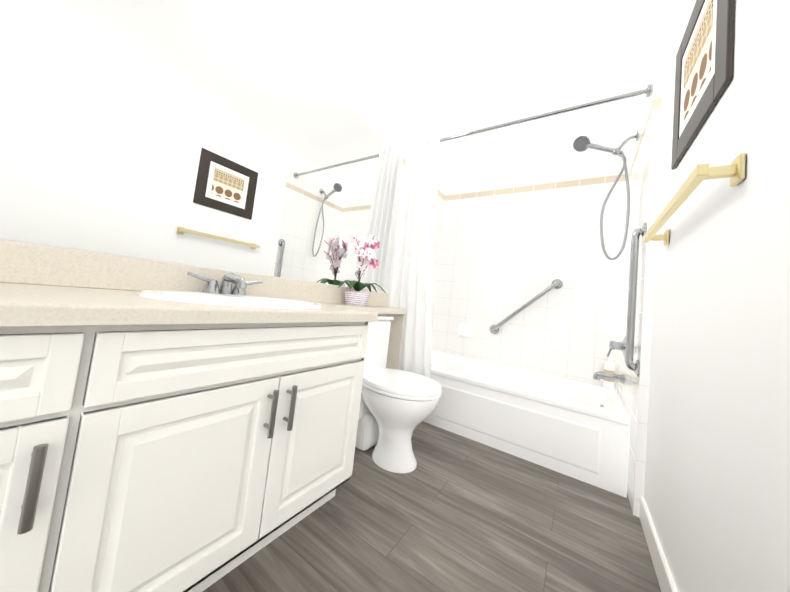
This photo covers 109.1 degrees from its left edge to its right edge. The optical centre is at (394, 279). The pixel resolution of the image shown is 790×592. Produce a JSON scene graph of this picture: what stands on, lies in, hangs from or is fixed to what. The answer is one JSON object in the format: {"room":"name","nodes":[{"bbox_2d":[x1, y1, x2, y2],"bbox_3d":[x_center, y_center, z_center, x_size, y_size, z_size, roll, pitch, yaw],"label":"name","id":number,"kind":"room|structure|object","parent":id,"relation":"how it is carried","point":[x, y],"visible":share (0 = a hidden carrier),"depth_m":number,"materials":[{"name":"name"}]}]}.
{"room":"bathroom","nodes":[
{"label":"bathroom","id":0,"kind":"room"},
{"bbox_2d":[0,0,405,314],"bbox_3d":[-0.517,-0.230,1.603,0.120,2.300,3.580,4,-5,34],"label":"wall","id":1,"kind":"structure","parent":0,"point":[293,27],"depth_m":1.58,"materials":[{"name":"white paint"}]},
{"bbox_2d":[0,0,402,291],"bbox_3d":[-0.669,-0.596,1.228,0.004,1.117,2.457,4,-5,34],"label":"mirror","id":2,"kind":"object","parent":1,"relation":"attached to","point":[232,135],"visible":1,"depth_m":1.05,"materials":[{"name":"clear glass"}]},
{"bbox_2d":[387,124,447,327],"bbox_3d":[0.214,-0.132,2.594,0.006,2.200,0.864,4,-5,34],"label":"wall tile","id":3,"kind":"structure","parent":1,"relation":"attached to","point":[442,176],"depth_m":2.86,"materials":[{"name":"white tile"}]},
{"bbox_2d":[440,84,650,141],"bbox_3d":[0.754,-1.066,1.944,1.512,0.060,0.060,4,-5,34],"label":"rail","id":4,"kind":"object","parent":3,"relation":"attached to","point":[646,91],"visible":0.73,"depth_m":1.75,"materials":[{"name":"silver metal"}]},
{"bbox_2d":[390,131,441,377],"bbox_3d":[0.189,-0.128,2.151,0.429,2.065,0.109,4,-5,34],"label":"shower curtain","id":5,"kind":"object","parent":4,"relation":"hanging from","point":[412,289],"visible":0.81,"depth_m":2.15,"materials":[{"name":"fabric"}]},
{"bbox_2d":[202,421,660,591],"bbox_3d":[0.048,1.005,1.057,1.795,0.100,3.580,4,-5,34],"label":"floor","id":6,"kind":"structure","parent":0,"point":[452,512],"depth_m":1.08,"materials":[{"name":"grey wood"}]},
{"bbox_2d":[0,240,405,591],"bbox_3d":[-0.549,0.426,1.000,0.561,0.910,2.452,4,-5,34],"label":"bathroom vanity","id":7,"kind":"object","parent":6,"relation":"on","point":[168,427],"visible":0.98,"depth_m":0.66,"materials":[{"name":"white painted wood"},{"name":"beige laminate"},{"name":"metal"}]},
{"bbox_2d":[187,271,262,298],"bbox_3d":[-0.635,0.025,1.102,0.164,0.100,0.288,4,-5,34],"label":"faucet","id":8,"kind":"object","parent":7,"relation":"on","point":[211,289],"depth_m":1.08,"materials":[{"name":"silver metal"}]},
{"bbox_2d":[338,233,385,306],"bbox_3d":[-0.175,-0.059,1.736,0.260,0.451,0.296,4,-5,34],"label":"potted orchid","id":9,"kind":"object","parent":7,"relation":"on","point":[356,297],"visible":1,"depth_m":1.72,"materials":[{"name":"pink plant"}]},
{"bbox_2d":[355,315,441,472],"bbox_3d":[-0.063,0.605,1.621,0.687,0.746,0.470,4,-5,34],"label":"toilet","id":10,"kind":"object","parent":6,"relation":"on","point":[397,408],"visible":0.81,"depth_m":1.47,"materials":[{"name":"white ceramic"}]},
{"bbox_2d":[423,350,630,497],"bbox_3d":[0.763,0.911,2.151,1.506,0.390,0.752,4,-5,34],"label":"bathtub","id":11,"kind":"object","parent":6,"relation":"on","point":[579,430],"visible":0.73,"depth_m":1.72,"materials":[{"name":"white ceramic"}]},
{"bbox_2d":[603,350,614,388],"bbox_3d":[1.571,0.661,2.067,0.071,0.266,0.062,4,-5,34],"label":"soap bottle","id":12,"kind":"object","parent":11,"relation":"on","point":[609,365],"visible":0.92,"depth_m":2.04,"materials":[{"name":"white plastic"}]},
{"bbox_2d":[296,0,678,169],"bbox_3d":[0.308,-1.376,1.220,1.795,0.100,3.580,4,-5,34],"label":"ceiling","id":13,"kind":"structure","parent":0,"point":[447,68],"depth_m":1.64,"materials":[{"name":"white paint"}]},
{"bbox_2d":[434,285,622,391],"bbox_3d":[1.124,0.016,2.573,1.555,2.300,0.120,4,-5,34],"label":"wall","id":14,"kind":"structure","parent":0,"point":[529,370],"depth_m":2.38,"materials":[{"name":"white tile"}]},
{"bbox_2d":[431,140,629,388],"bbox_3d":[1.096,-0.186,2.544,1.520,1.908,0.006,4,-5,34],"label":"wall tile","id":15,"kind":"structure","parent":14,"relation":"attached to","point":[517,233],"depth_m":2.45,"materials":[{"name":"white tile"}]},
{"bbox_2d":[458,323,472,337],"bbox_3d":[0.672,0.489,2.696,0.140,0.130,0.047,4,-5,34],"label":"dish","id":16,"kind":"object","parent":15,"relation":"attached to","point":[465,330],"visible":1,"depth_m":2.69,"materials":[{"name":"white ceramic"}]},
{"bbox_2d":[490,279,562,333],"bbox_3d":[1.109,0.243,2.421,0.549,0.525,0.071,4,-5,34],"label":"grab rail","id":17,"kind":"object","parent":15,"relation":"attached to","point":[556,284],"visible":1,"depth_m":2.38,"materials":[{"name":"silver metal"}]},
{"bbox_2d":[644,0,789,591],"bbox_3d":[0.873,-0.141,0.674,0.120,2.300,3.580,4,-5,34],"label":"wall","id":18,"kind":"structure","parent":0,"point":[717,485],"depth_m":0.65,"materials":[{"name":"white paint"}]},
{"bbox_2d":[617,45,664,516],"bbox_3d":[1.476,-0.003,1.731,0.036,2.300,0.884,4,-5,34],"label":"wall tile","id":19,"kind":"structure","parent":18,"relation":"attached to","point":[633,389],"depth_m":1.43,"materials":[{"name":"white tile"}]},
{"bbox_2d":[573,131,637,259],"bbox_3d":[1.389,-0.561,1.903,0.358,0.888,0.100,4,-5,34],"label":"shower head","id":20,"kind":"object","parent":19,"relation":"attached to","point":[582,143],"visible":1,"depth_m":1.86},
{"bbox_2d":[593,336,625,383],"bbox_3d":[1.382,0.507,1.815,0.160,0.306,0.136,4,-5,34],"label":"tub faucet","id":21,"kind":"object","parent":19,"relation":"attached to","point":[613,345],"visible":0.96,"depth_m":1.79,"materials":[{"name":"silver metal"}]},
{"bbox_2d":[625,223,645,376],"bbox_3d":[1.204,0.094,1.412,0.052,0.765,0.080,4,-5,34],"label":"grab rail","id":22,"kind":"object","parent":19,"relation":"attached to","point":[631,309],"visible":0.98,"depth_m":1.41,"materials":[{"name":"silver metal"}]},
{"bbox_2d":[639,497,676,591],"bbox_3d":[0.454,0.896,0.267,0.014,0.095,2.448,4,-5,34],"label":"baseboard","id":23,"kind":"structure","parent":18,"relation":"attached to","point":[664,576],"depth_m":1.02,"materials":[{"name":"white wood"}]},
{"bbox_2d":[642,153,745,245],"bbox_3d":[0.918,-0.211,0.914,0.076,0.060,0.690,4,-5,34],"label":"towel rail","id":24,"kind":"object","parent":18,"relation":"attached to","point":[734,171],"visible":1,"depth_m":0.69,"materials":[{"name":"gold metal"}]},
{"bbox_2d":[671,0,734,169],"bbox_3d":[0.998,-0.710,0.928,0.012,0.490,0.515,4,-5,34],"label":"picture frame","id":25,"kind":"object","parent":18,"relation":"attached to","point":[704,69],"visible":1,"depth_m":0.89,"materials":[{"name":"grey"}]}
]}

